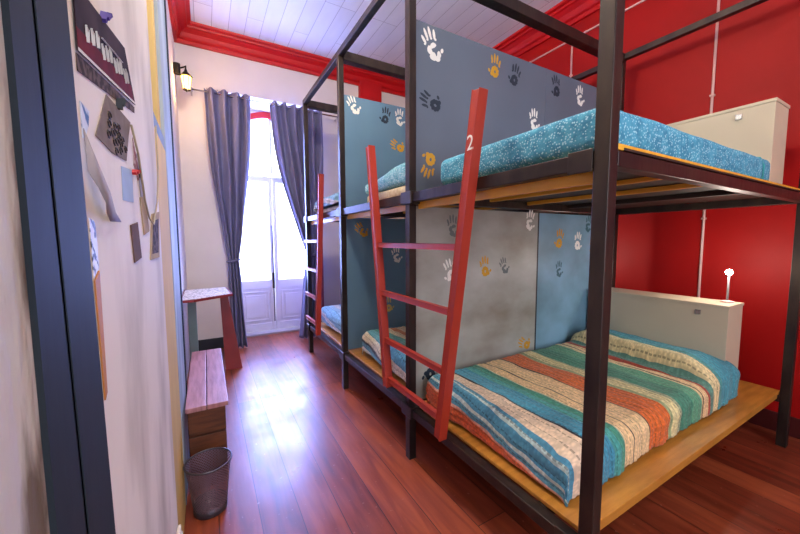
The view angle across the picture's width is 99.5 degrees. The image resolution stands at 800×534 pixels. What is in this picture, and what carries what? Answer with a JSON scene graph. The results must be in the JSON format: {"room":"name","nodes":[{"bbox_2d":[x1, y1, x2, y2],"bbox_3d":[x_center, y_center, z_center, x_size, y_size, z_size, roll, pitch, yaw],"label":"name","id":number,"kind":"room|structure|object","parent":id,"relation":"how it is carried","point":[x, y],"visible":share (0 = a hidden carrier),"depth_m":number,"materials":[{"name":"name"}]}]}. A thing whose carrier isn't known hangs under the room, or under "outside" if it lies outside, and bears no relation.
{"room":"dormitory","nodes":[
{"label":"dormitory","id":0,"kind":"room"},
{"bbox_2d":[0,0,177,533],"bbox_3d":[0.020,-0.454,-0.707,0.374,3.620,4.020,-3,5,-30],"label":"wall","id":1,"kind":"structure","parent":0,"point":[137,404],"depth_m":0.56,"materials":[{"name":"white paint"}]},
{"bbox_2d":[0,0,115,533],"bbox_3d":[-0.481,-0.528,0.221,0.330,3.620,0.279,-3,5,-30],"label":"trim","id":2,"kind":"structure","parent":1,"relation":"attached to","point":[37,43],"depth_m":0.32,"materials":[{"name":"blue paint"}]},
{"bbox_2d":[79,101,88,137],"bbox_3d":[-0.419,-0.191,0.451,0.001,0.046,0.039,-3,5,-30],"label":"notice","id":3,"kind":"object","parent":1,"relation":"attached to","point":[84,113],"visible":1,"depth_m":0.44,"materials":[{"name":"white paper"}]},
{"bbox_2d":[89,218,98,277],"bbox_3d":[-0.416,-0.026,0.461,0.001,0.080,0.029,-3,5,-30],"label":"drawing","id":4,"kind":"object","parent":1,"relation":"attached to","point":[93,239],"visible":1,"depth_m":0.46,"materials":[{"name":"white paper"}]},
{"bbox_2d":[94,271,107,399],"bbox_3d":[-0.414,0.096,0.470,0.002,0.180,0.024,-3,5,-30],"label":"fabric strip","id":5,"kind":"object","parent":1,"relation":"attached to","point":[97,285],"visible":1,"depth_m":0.47,"materials":[{"name":"fabric"}]},
{"bbox_2d":[83,128,120,221],"bbox_3d":[-0.449,-0.129,0.526,0.015,0.116,0.192,-3,5,-30],"label":"paper sheet","id":6,"kind":"object","parent":1,"relation":"attached to","point":[93,168],"visible":1,"depth_m":0.46,"materials":[{"name":"white paper"}]},
{"bbox_2d":[75,52,134,112],"bbox_3d":[-0.517,-0.312,0.613,0.001,0.097,0.433,-3,5,-30],"label":"photo strip","id":7,"kind":"object","parent":1,"relation":"attached to","point":[83,67],"visible":1,"depth_m":0.51,"materials":[{"name":"grey paper"}]},
{"bbox_2d":[100,10,112,22],"bbox_3d":[-0.480,-0.408,0.553,0.016,0.024,0.020,-3,5,-30],"label":"clip","id":8,"kind":"object","parent":1,"relation":"attached to","point":[106,16],"visible":1,"depth_m":0.55,"materials":[{"name":"purple plastic"}]},
{"bbox_2d":[73,0,135,104],"bbox_3d":[-0.516,-0.370,0.612,0.004,0.162,0.438,-3,5,-30],"label":"poster","id":9,"kind":"object","parent":8,"relation":"hanging from","point":[95,41],"visible":1,"depth_m":0.53,"materials":[{"name":"black paper"}]},
{"bbox_2d":[95,94,129,160],"bbox_3d":[-0.515,-0.252,0.617,0.003,0.108,0.300,-3,5,-30],"label":"drawing","id":10,"kind":"object","parent":1,"relation":"attached to","point":[113,128],"visible":1,"depth_m":0.59,"materials":[{"name":"paper"}]},
{"bbox_2d":[116,98,126,109],"bbox_3d":[-0.520,-0.304,0.631,0.016,0.022,0.009,-3,5,-30],"label":"clip","id":11,"kind":"object","parent":10,"relation":"attached to","point":[120,102],"visible":1,"depth_m":0.63,"materials":[{"name":"plastic"}]},
{"bbox_2d":[121,166,133,202],"bbox_3d":[-0.553,-0.168,0.688,0.001,0.076,0.117,-3,5,-30],"label":"paper sheet","id":12,"kind":"object","parent":1,"relation":"attached to","point":[126,174],"visible":1,"depth_m":0.68,"materials":[{"name":"white paper"}]},
{"bbox_2d":[130,222,141,262],"bbox_3d":[-0.577,-0.055,0.741,0.002,0.088,0.108,-3,5,-30],"label":"card","id":13,"kind":"object","parent":1,"relation":"attached to","point":[134,229],"visible":1,"depth_m":0.73,"materials":[{"name":"paper"}]},
{"bbox_2d":[132,169,140,174],"bbox_3d":[-0.579,-0.208,0.744,0.016,0.014,0.019,-3,5,-30],"label":"clip","id":14,"kind":"object","parent":1,"relation":"attached to","point":[134,172],"visible":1,"depth_m":0.74,"materials":[{"name":"red plastic"}]},
{"bbox_2d":[136,153,142,196],"bbox_3d":[-0.636,-0.221,0.829,0.001,0.130,0.073,-3,5,-30],"label":"card","id":15,"kind":"object","parent":1,"relation":"attached to","point":[140,184],"visible":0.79,"depth_m":0.82,"materials":[{"name":"grey paper"}]},
{"bbox_2d":[130,124,158,224],"bbox_3d":[-0.692,-0.286,0.932,0.004,0.337,0.483,-3,5,-30],"label":"string","id":16,"kind":"object","parent":1,"relation":"attached to","point":[131,125],"visible":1,"depth_m":0.87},
{"bbox_2d":[132,137,139,179],"bbox_3d":[-0.616,-0.248,0.791,0.001,0.090,0.085,-3,5,-30],"label":"photo","id":17,"kind":"object","parent":16,"relation":"hanging from","point":[135,163],"visible":0.94,"depth_m":0.77},
{"bbox_2d":[139,197,149,234],"bbox_3d":[-0.651,-0.132,0.864,0.002,0.101,0.120,-3,5,-30],"label":"card","id":18,"kind":"object","parent":16,"relation":"hanging from","point":[145,223],"visible":0.86,"depth_m":0.85,"materials":[{"name":"beige paper"}]},
{"bbox_2d":[150,212,159,259],"bbox_3d":[-0.742,-0.102,1.027,0.003,0.149,0.272,-3,5,-30],"label":"photo","id":19,"kind":"object","parent":16,"relation":"hanging from","point":[155,255],"depth_m":1.01},
{"bbox_2d":[146,0,189,533],"bbox_3d":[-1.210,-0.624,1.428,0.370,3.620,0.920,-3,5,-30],"label":"door","id":20,"kind":"structure","parent":1,"relation":"in","point":[156,9],"depth_m":1.52,"materials":[{"name":"beige paint"}]},
{"bbox_2d":[177,524,182,533],"bbox_3d":[-0.776,0.974,1.192,0.016,0.070,0.100,-3,5,-30],"label":"power socket","id":21,"kind":"object","parent":1,"relation":"attached to","point":[179,529],"visible":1,"depth_m":1.22,"materials":[{"name":"white plastic"}]},
{"bbox_2d":[167,0,599,96],"bbox_3d":[0.799,-2.364,1.522,3.500,0.180,6.960,-3,5,-30],"label":"trim","id":22,"kind":"structure","parent":1,"relation":"attached to","point":[185,31],"depth_m":3.88,"materials":[{"name":"red paint"}]},
{"bbox_2d":[166,0,189,378],"bbox_3d":[-1.979,-0.732,2.793,0.200,3.620,2.220,-3,5,-30],"label":"wall","id":23,"kind":"structure","parent":0,"point":[169,27],"depth_m":3.29,"materials":[{"name":"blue paint"}]},
{"bbox_2d":[173,62,192,91],"bbox_3d":[-2.173,-1.894,3.399,0.167,0.260,0.104,-3,5,-30],"label":"wall lantern","id":24,"kind":"object","parent":23,"relation":"attached to","point":[186,78],"visible":0.99,"depth_m":3.38,"materials":[{"name":"black metal"}]},
{"bbox_2d":[174,42,404,339],"bbox_3d":[-1.193,-0.901,4.833,3.800,3.620,0.550,-3,5,-30],"label":"wall","id":25,"kind":"structure","parent":0,"point":[205,250],"depth_m":3.98,"materials":[{"name":"beige paint"}]},
{"bbox_2d":[198,337,223,350],"bbox_3d":[-2.234,0.918,4.049,0.460,0.130,0.020,-3,5,-30],"label":"baseboard","id":26,"kind":"structure","parent":25,"relation":"attached to","point":[213,343],"depth_m":4.03,"materials":[{"name":"stone"}]},
{"bbox_2d":[190,87,336,120],"bbox_3d":[-1.519,-1.960,4.151,1.890,0.055,0.160,-3,5,-30],"label":"curtain rod","id":27,"kind":"object","parent":25,"relation":"attached to","point":[192,89],"visible":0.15,"depth_m":3.97,"materials":[{"name":"silver metal"}]},
{"bbox_2d":[204,87,250,347],"bbox_3d":[-1.944,-0.507,3.948,0.467,2.955,0.133,-3,5,-30],"label":"curtain","id":28,"kind":"object","parent":27,"relation":"hanging from","point":[228,124],"visible":0.98,"depth_m":3.91,"materials":[{"name":"fabric"}]},
{"bbox_2d":[269,101,323,338],"bbox_3d":[-1.268,-0.534,4.335,0.654,2.940,0.133,-3,5,-30],"label":"curtain","id":29,"kind":"object","parent":27,"relation":"hanging from","point":[286,123],"visible":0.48,"depth_m":4.29,"materials":[{"name":"fabric"}]},
{"bbox_2d":[248,119,281,179],"bbox_3d":[-1.787,-0.592,4.759,1.090,3.020,0.090,-3,5,-30],"label":"window","id":30,"kind":"structure","parent":25,"relation":"in","point":[269,120],"depth_m":4.65,"materials":[{"name":"white paint"}]},
{"bbox_2d":[242,177,275,331],"bbox_3d":[-2.004,-0.156,4.655,0.512,2.110,0.065,-3,5,-30],"label":"door","id":31,"kind":"structure","parent":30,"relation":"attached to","point":[259,303],"depth_m":4.72,"materials":[{"name":"white paint"}]},
{"bbox_2d":[271,179,303,328],"bbox_3d":[-1.559,-0.179,4.920,0.512,2.110,0.045,-3,5,-30],"label":"door","id":32,"kind":"structure","parent":30,"relation":"attached to","point":[289,291],"depth_m":4.89,"materials":[{"name":"white paint"}]},
{"bbox_2d":[246,326,299,337],"bbox_3d":[-1.769,0.903,4.859,1.090,0.025,0.320,-3,5,-30],"label":"threshold","id":33,"kind":"object","parent":25,"relation":"attached to","point":[294,328],"depth_m":4.73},
{"bbox_2d":[322,255,323,307],"bbox_3d":[-1.550,-0.559,4.348,1.114,3.020,0.042,-3,5,-30],"label":"trim","id":34,"kind":"structure","parent":25,"relation":"attached to","point":[322,255],"depth_m":4.67,"materials":[{"name":"paint"}]},
{"bbox_2d":[358,80,381,102],"bbox_3d":[-0.418,-0.851,4.925,0.330,3.500,0.070,-3,5,-30],"label":"trim","id":35,"kind":"structure","parent":25,"relation":"attached to","point":[366,90],"depth_m":4.75,"materials":[{"name":"red paint"}]},
{"bbox_2d":[190,0,562,67],"bbox_3d":[0.727,-2.487,1.435,4.100,0.080,7.300,-3,5,-30],"label":"ceiling","id":36,"kind":"structure","parent":0,"point":[318,27],"depth_m":3.60,"materials":[{"name":"white wood"}]},
{"bbox_2d":[184,331,799,533],"bbox_3d":[0.441,1.160,2.254,4.100,0.080,8.500,-3,5,-30],"label":"floor","id":37,"kind":"structure","parent":0,"point":[311,454],"depth_m":1.87,"materials":[{"name":"brown wood"}]},
{"bbox_2d":[185,348,228,490],"bbox_3d":[-1.249,0.903,2.209,0.195,0.450,1.020,-3,5,-30],"label":"bench","id":38,"kind":"object","parent":37,"relation":"on","point":[207,397],"visible":0.91,"depth_m":1.80,"materials":[{"name":"brown wood"}]},
{"bbox_2d":[183,447,231,519],"bbox_3d":[-0.919,1.049,1.636,0.207,0.250,0.207,-3,5,-30],"label":"basket","id":39,"kind":"object","parent":37,"relation":"on","point":[211,503],"visible":1,"depth_m":1.61,"materials":[{"name":"black metal"}]},
{"bbox_2d":[182,287,242,370],"bbox_3d":[-1.711,0.643,3.131,0.470,0.823,0.690,-3,5,-30],"label":"console table","id":40,"kind":"object","parent":37,"relation":"on","point":[231,350],"visible":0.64,"depth_m":3.28,"materials":[{"name":"red paint"}]},
{"bbox_2d":[302,0,799,533],"bbox_3d":[0.669,-0.352,2.926,2.134,2.823,3.367,-3,5,-30],"label":"frame","id":41,"kind":"object","parent":37,"relation":"on","point":[606,160],"visible":0.64,"depth_m":1.82,"materials":[{"name":"brown metal"}]},
{"bbox_2d":[304,174,323,335],"bbox_3d":[-0.898,-0.102,3.509,0.048,1.592,0.688,-3,5,-30],"label":"ladder","id":42,"kind":"object","parent":41,"relation":"attached to","point":[320,186],"visible":1,"depth_m":3.32,"materials":[{"name":"red paint"}]},
{"bbox_2d":[321,322,360,349],"bbox_3d":[0.163,0.647,3.956,2.071,0.016,1.056,-3,5,-30],"label":"platform","id":43,"kind":"object","parent":41,"relation":"on","point":[327,330],"visible":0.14,"depth_m":3.47,"materials":[{"name":"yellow wood"}]},
{"bbox_2d":[311,216,404,224],"bbox_3d":[0.141,-0.531,3.849,2.024,0.094,1.056,-3,5,-30],"label":"platform","id":44,"kind":"object","parent":41,"relation":"on","point":[333,219],"visible":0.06,"depth_m":3.69,"materials":[{"name":"brown wood"}]},
{"bbox_2d":[323,205,346,212],"bbox_3d":[-0.032,-0.597,3.716,1.520,0.059,0.900,-3,5,-30],"label":"mattress","id":45,"kind":"object","parent":44,"relation":"on","point":[333,208],"visible":0.03,"depth_m":3.32,"materials":[{"name":"fabric"}]},
{"bbox_2d":[314,192,338,212],"bbox_3d":[-0.258,-0.651,3.499,1.050,0.196,0.857,-3,5,-30],"label":"quilt","id":46,"kind":"object","parent":45,"relation":"on","point":[333,200],"visible":0.12,"depth_m":3.26,"materials":[{"name":"blue fabric"}]},
{"bbox_2d":[344,94,405,349],"bbox_3d":[0.416,-0.395,3.376,2.019,2.152,0.020,-3,5,-30],"label":"wall","id":47,"kind":"structure","parent":41,"relation":"on","point":[362,309],"depth_m":2.98,"materials":[{"name":"blue paint"}]},
{"bbox_2d":[346,95,360,113],"bbox_3d":[-0.386,-1.355,2.828,0.131,0.145,0.001,-3,5,-30],"label":"print","id":48,"kind":"object","parent":47,"relation":"attached to","point":[353,104],"depth_m":2.83},
{"bbox_2d":[355,222,367,236],"bbox_3d":[-0.334,-0.325,2.940,0.127,0.128,0.001,-3,5,-30],"label":"print","id":49,"kind":"object","parent":47,"relation":"attached to","point":[361,228],"depth_m":2.94},
{"bbox_2d":[379,107,390,123],"bbox_3d":[-0.131,-1.336,2.976,0.112,0.146,0.002,-3,5,-30],"label":"print","id":50,"kind":"object","parent":47,"relation":"attached to","point":[384,112],"depth_m":2.98},
{"bbox_2d":[386,297,393,311],"bbox_3d":[-0.103,0.343,3.126,0.112,0.141,0.002,-3,5,-30],"label":"print","id":51,"kind":"object","parent":47,"relation":"attached to","point":[390,301],"depth_m":3.13},
{"bbox_2d":[391,248,401,262],"bbox_3d":[-0.029,-0.117,3.132,0.118,0.156,0.001,-3,5,-30],"label":"print","id":52,"kind":"object","parent":47,"relation":"attached to","point":[396,253],"depth_m":3.13},
{"bbox_2d":[390,139,403,151],"bbox_3d":[-0.026,-1.096,3.056,0.148,0.109,0.002,-3,5,-30],"label":"print","id":53,"kind":"object","parent":47,"relation":"attached to","point":[396,145],"depth_m":3.06},
{"bbox_2d":[395,109,404,125],"bbox_3d":[0.001,-1.348,3.051,0.103,0.153,0.001,-3,5,-30],"label":"print","id":54,"kind":"object","parent":47,"relation":"attached to","point":[399,113],"depth_m":3.05},
{"bbox_2d":[349,348,405,395],"bbox_3d":[0.712,0.723,3.002,2.071,0.016,1.041,-3,5,-30],"label":"platform","id":55,"kind":"object","parent":41,"relation":"on","point":[367,359],"visible":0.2,"depth_m":2.65,"materials":[{"name":"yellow wood"}]},
{"bbox_2d":[366,87,487,441],"bbox_3d":[0.063,0.036,1.840,0.048,1.592,1.067,-3,5,-30],"label":"ladder","id":56,"kind":"object","parent":41,"relation":"attached to","point":[478,102],"visible":1,"depth_m":1.60,"materials":[{"name":"red paint"}]},
{"bbox_2d":[347,199,567,218],"bbox_3d":[0.689,-0.456,2.896,2.024,0.094,1.041,-3,5,-30],"label":"platform","id":57,"kind":"object","parent":41,"relation":"on","point":[401,208],"visible":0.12,"depth_m":2.61,"materials":[{"name":"brown wood"}]},
{"bbox_2d":[367,185,560,204],"bbox_3d":[0.570,-0.522,2.669,1.520,0.074,0.680,-3,5,-30],"label":"mattress","id":58,"kind":"object","parent":57,"relation":"on","point":[397,191],"visible":0.14,"depth_m":2.25,"materials":[{"name":"beige fabric"}]},
{"bbox_2d":[365,163,404,194],"bbox_3d":[0.257,-0.615,2.493,0.830,0.136,0.700,-3,5,-30],"label":"blanket","id":59,"kind":"object","parent":58,"relation":"on","point":[395,178],"visible":0.14,"depth_m":2.20,"materials":[{"name":"teal fabric"}]},
{"bbox_2d":[416,19,596,398],"bbox_3d":[0.962,-0.318,2.429,2.018,2.147,0.019,-3,5,-30],"label":"wall","id":60,"kind":"structure","parent":41,"relation":"on","point":[526,289],"depth_m":2.22,"materials":[{"name":"paint"}]},
{"bbox_2d":[421,152,435,177],"bbox_3d":[0.162,-0.581,1.938,0.102,0.149,0.002,-3,5,-30],"label":"print","id":61,"kind":"object","parent":60,"relation":"attached to","point":[428,159],"depth_m":1.94},
{"bbox_2d":[422,368,434,379],"bbox_3d":[0.187,0.687,2.054,0.131,0.156,0.002,-3,5,-30],"label":"print","id":62,"kind":"object","parent":60,"relation":"attached to","point":[427,373],"depth_m":2.04},
{"bbox_2d":[419,90,440,111],"bbox_3d":[0.171,-0.939,1.915,0.148,0.105,0.002,-3,5,-30],"label":"print","id":63,"kind":"object","parent":60,"relation":"attached to","point":[429,100],"depth_m":1.92},
{"bbox_2d":[421,27,442,61],"bbox_3d":[0.182,-1.249,1.897,0.152,0.173,0.001,-3,5,-30],"label":"print","id":64,"kind":"object","parent":60,"relation":"attached to","point":[431,37],"depth_m":1.90},
{"bbox_2d":[443,258,452,280],"bbox_3d":[0.302,0.017,2.066,0.096,0.140,0.002,-3,5,-30],"label":"print","id":65,"kind":"object","parent":60,"relation":"attached to","point":[447,262],"depth_m":2.06},
{"bbox_2d":[447,215,456,236],"bbox_3d":[0.325,-0.251,2.059,0.101,0.138,0.001,-3,5,-30],"label":"print","id":66,"kind":"object","parent":60,"relation":"attached to","point":[451,219],"depth_m":2.05},
{"bbox_2d":[480,256,490,275],"bbox_3d":[0.559,-0.006,2.212,0.105,0.137,0.002,-3,5,-30],"label":"print","id":67,"kind":"object","parent":60,"relation":"attached to","point":[485,261],"depth_m":2.21},
{"bbox_2d":[488,53,500,77],"bbox_3d":[0.595,-1.269,2.133,0.108,0.146,0.002,-3,5,-30],"label":"print","id":68,"kind":"object","parent":60,"relation":"attached to","point":[494,59],"depth_m":2.13},
{"bbox_2d":[499,257,509,272],"bbox_3d":[0.709,-0.012,2.298,0.098,0.113,0.001,-3,5,-30],"label":"print","id":69,"kind":"object","parent":60,"relation":"attached to","point":[504,262],"depth_m":2.30},
{"bbox_2d":[508,64,520,85],"bbox_3d":[0.753,-1.265,2.224,0.118,0.144,0.002,-3,5,-30],"label":"print","id":70,"kind":"object","parent":60,"relation":"attached to","point":[514,70],"depth_m":2.22},
{"bbox_2d":[518,337,529,348],"bbox_3d":[0.899,0.550,2.452,0.130,0.101,0.002,-3,5,-30],"label":"print","id":71,"kind":"object","parent":60,"relation":"attached to","point":[523,342],"depth_m":2.45},
{"bbox_2d":[526,210,534,230],"bbox_3d":[0.925,-0.331,2.397,0.089,0.148,0.001,-3,5,-30],"label":"print","id":72,"kind":"object","parent":60,"relation":"attached to","point":[530,216],"depth_m":2.40},
{"bbox_2d":[529,108,539,128],"bbox_3d":[0.933,-1.021,2.347,0.110,0.152,0.001,-3,5,-30],"label":"print","id":73,"kind":"object","parent":60,"relation":"attached to","point":[534,113],"depth_m":2.35},
{"bbox_2d":[551,75,559,96],"bbox_3d":[1.119,-1.303,2.432,0.095,0.148,0.002,-3,5,-30],"label":"print","id":74,"kind":"object","parent":60,"relation":"attached to","point":[555,79],"depth_m":2.43},
{"bbox_2d":[554,228,563,247],"bbox_3d":[1.207,-0.219,2.568,0.113,0.150,0.002,-3,5,-30],"label":"print","id":75,"kind":"object","parent":60,"relation":"attached to","point":[558,232],"depth_m":2.57},
{"bbox_2d":[556,261,562,276],"bbox_3d":[1.223,0.014,2.596,0.089,0.130,0.001,-3,5,-30],"label":"print","id":76,"kind":"object","parent":60,"relation":"attached to","point":[559,264],"depth_m":2.60},
{"bbox_2d":[575,232,581,249],"bbox_3d":[1.416,-0.208,2.690,0.095,0.144,0.002,-3,5,-30],"label":"print","id":77,"kind":"object","parent":60,"relation":"attached to","point":[578,235],"depth_m":2.69},
{"bbox_2d":[576,85,584,105],"bbox_3d":[1.373,-1.304,2.578,0.111,0.152,0.001,-3,5,-30],"label":"print","id":78,"kind":"object","parent":60,"relation":"attached to","point":[580,89],"depth_m":2.58},
{"bbox_2d":[586,216,590,231],"bbox_3d":[1.531,-0.349,2.744,0.085,0.139,0.001,-3,5,-30],"label":"print","id":79,"kind":"object","parent":60,"relation":"attached to","point":[588,218],"depth_m":2.74},
{"bbox_2d":[420,380,779,530],"bbox_3d":[1.251,0.812,2.066,2.071,0.046,1.020,-3,5,-30],"label":"platform","id":80,"kind":"object","parent":41,"relation":"on","point":[653,468],"visible":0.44,"depth_m":1.48,"materials":[{"name":"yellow wood"}]},
{"bbox_2d":[610,287,743,368],"bbox_3d":[1.857,0.476,2.468,0.242,0.552,0.853,-3,5,-30],"label":"headboard","id":81,"kind":"object","parent":80,"relation":"on","point":[712,327],"visible":0.6,"depth_m":2.24,"materials":[{"name":"beige laminate"}]},
{"bbox_2d":[719,269,734,302],"bbox_3d":[2.078,0.120,2.144,0.070,0.208,0.070,-3,5,-30],"label":"reading lamp","id":82,"kind":"object","parent":81,"relation":"on","point":[729,272],"visible":1,"depth_m":2.14,"materials":[{"name":"white plastic"}]},
{"bbox_2d":[418,143,799,208],"bbox_3d":[1.244,-0.385,1.939,2.036,0.104,1.069,-3,5,-30],"label":"platform","id":83,"kind":"object","parent":41,"relation":"on","point":[574,191],"visible":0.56,"depth_m":1.70,"materials":[{"name":"brown wood"}]},
{"bbox_2d":[441,108,769,184],"bbox_3d":[1.078,-0.495,1.768,1.535,0.151,0.867,-3,5,-30],"label":"mattress","id":84,"kind":"object","parent":83,"relation":"on","point":[555,140],"visible":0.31,"depth_m":1.26,"materials":[{"name":"blue fabric"}]},
{"bbox_2d":[668,97,789,183],"bbox_3d":[1.883,-0.707,2.317,0.242,0.490,0.978,-3,5,-30],"label":"headboard","id":85,"kind":"object","parent":83,"relation":"on","point":[758,129],"visible":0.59,"depth_m":1.92,"materials":[{"name":"beige laminate"}]},
{"bbox_2d":[518,0,799,418],"bbox_3d":[2.289,-0.742,2.739,0.150,3.620,7.760,-3,5,-30],"label":"wall","id":86,"kind":"structure","parent":0,"point":[758,57],"depth_m":2.49,"materials":[{"name":"red paint"}]},
{"bbox_2d":[569,46,572,77],"bbox_3d":[1.739,-0.710,3.535,0.026,3.150,0.028,-3,5,-30],"label":"conduit","id":87,"kind":"object","parent":86,"relation":"attached to","point":[570,75],"visible":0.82,"depth_m":3.42,"materials":[{"name":"white plastic"}]},
{"bbox_2d":[530,0,644,62],"bbox_3d":[1.878,-2.270,3.156,0.026,0.017,4.900,-3,5,-30],"label":"conduit","id":88,"kind":"object","parent":86,"relation":"attached to","point":[641,1],"visible":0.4,"depth_m":3.27,"materials":[{"name":"white plastic"}]},
{"bbox_2d":[697,0,719,297],"bbox_3d":[2.306,-0.632,2.549,0.026,3.150,0.028,-3,5,-30],"label":"conduit","id":89,"kind":"object","parent":86,"relation":"attached to","point":[712,95],"visible":0.38,"depth_m":2.50,"materials":[{"name":"white plastic"}]},
{"bbox_2d":[746,408,799,438],"bbox_3d":[2.322,1.014,2.665,0.018,0.130,6.960,-3,5,-30],"label":"baseboard","id":90,"kind":"structure","parent":86,"relation":"attached to","point":[765,418],"depth_m":2.30,"materials":[{"name":"red wood"}]},
{"bbox_3d":[-1.777,-1.985,4.620,1.090,0.260,0.050,-3,5,-30],"label":"wall","id":91,"kind":"structure","parent":0,"visible":0},
{"bbox_2d":[250,112,270,120],"bbox_3d":[-1.774,-1.935,4.620,1.090,0.320,0.060,-3,5,-30],"label":"trim","id":92,"kind":"structure","parent":91,"relation":"attached to","point":[257,115],"depth_m":4.53,"materials":[{"name":"red paint"}]},
{"bbox_3d":[1.062,0.725,1.987,1.490,0.139,0.800,-3,5,-30],"label":"mattress","id":93,"kind":"object","parent":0,"visible":0},
{"bbox_2d":[426,330,739,506],"bbox_3d":[1.079,0.653,1.974,1.658,0.290,0.911,-3,5,-30],"label":"quilt","id":94,"kind":"object","parent":93,"relation":"on","point":[527,406],"visible":0.91,"depth_m":1.68,"materials":[{"name":"fabric"}]},
{"bbox_3d":[0.550,0.647,2.877,1.490,0.154,0.620,-3,5,-30],"label":"mattress","id":95,"kind":"object","parent":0,"visible":0},
{"bbox_2d":[361,326,405,381],"bbox_3d":[0.570,0.565,2.865,1.651,0.314,0.762,-3,5,-30],"label":"quilt","id":96,"kind":"object","parent":95,"relation":"on","point":[370,339],"visible":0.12,"depth_m":2.56,"materials":[{"name":"fabric"}]},
{"bbox_3d":[-0.018,0.569,3.863,1.490,0.154,0.660,-3,5,-30],"label":"mattress","id":97,"kind":"object","parent":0,"visible":0},
{"bbox_2d":[321,304,340,333],"bbox_3d":[0.005,0.479,3.867,1.663,0.327,0.796,-3,5,-30],"label":"quilt","id":98,"kind":"object","parent":97,"relation":"on","point":[330,315],"visible":0.17,"depth_m":3.50,"materials":[{"name":"blue fabric"}]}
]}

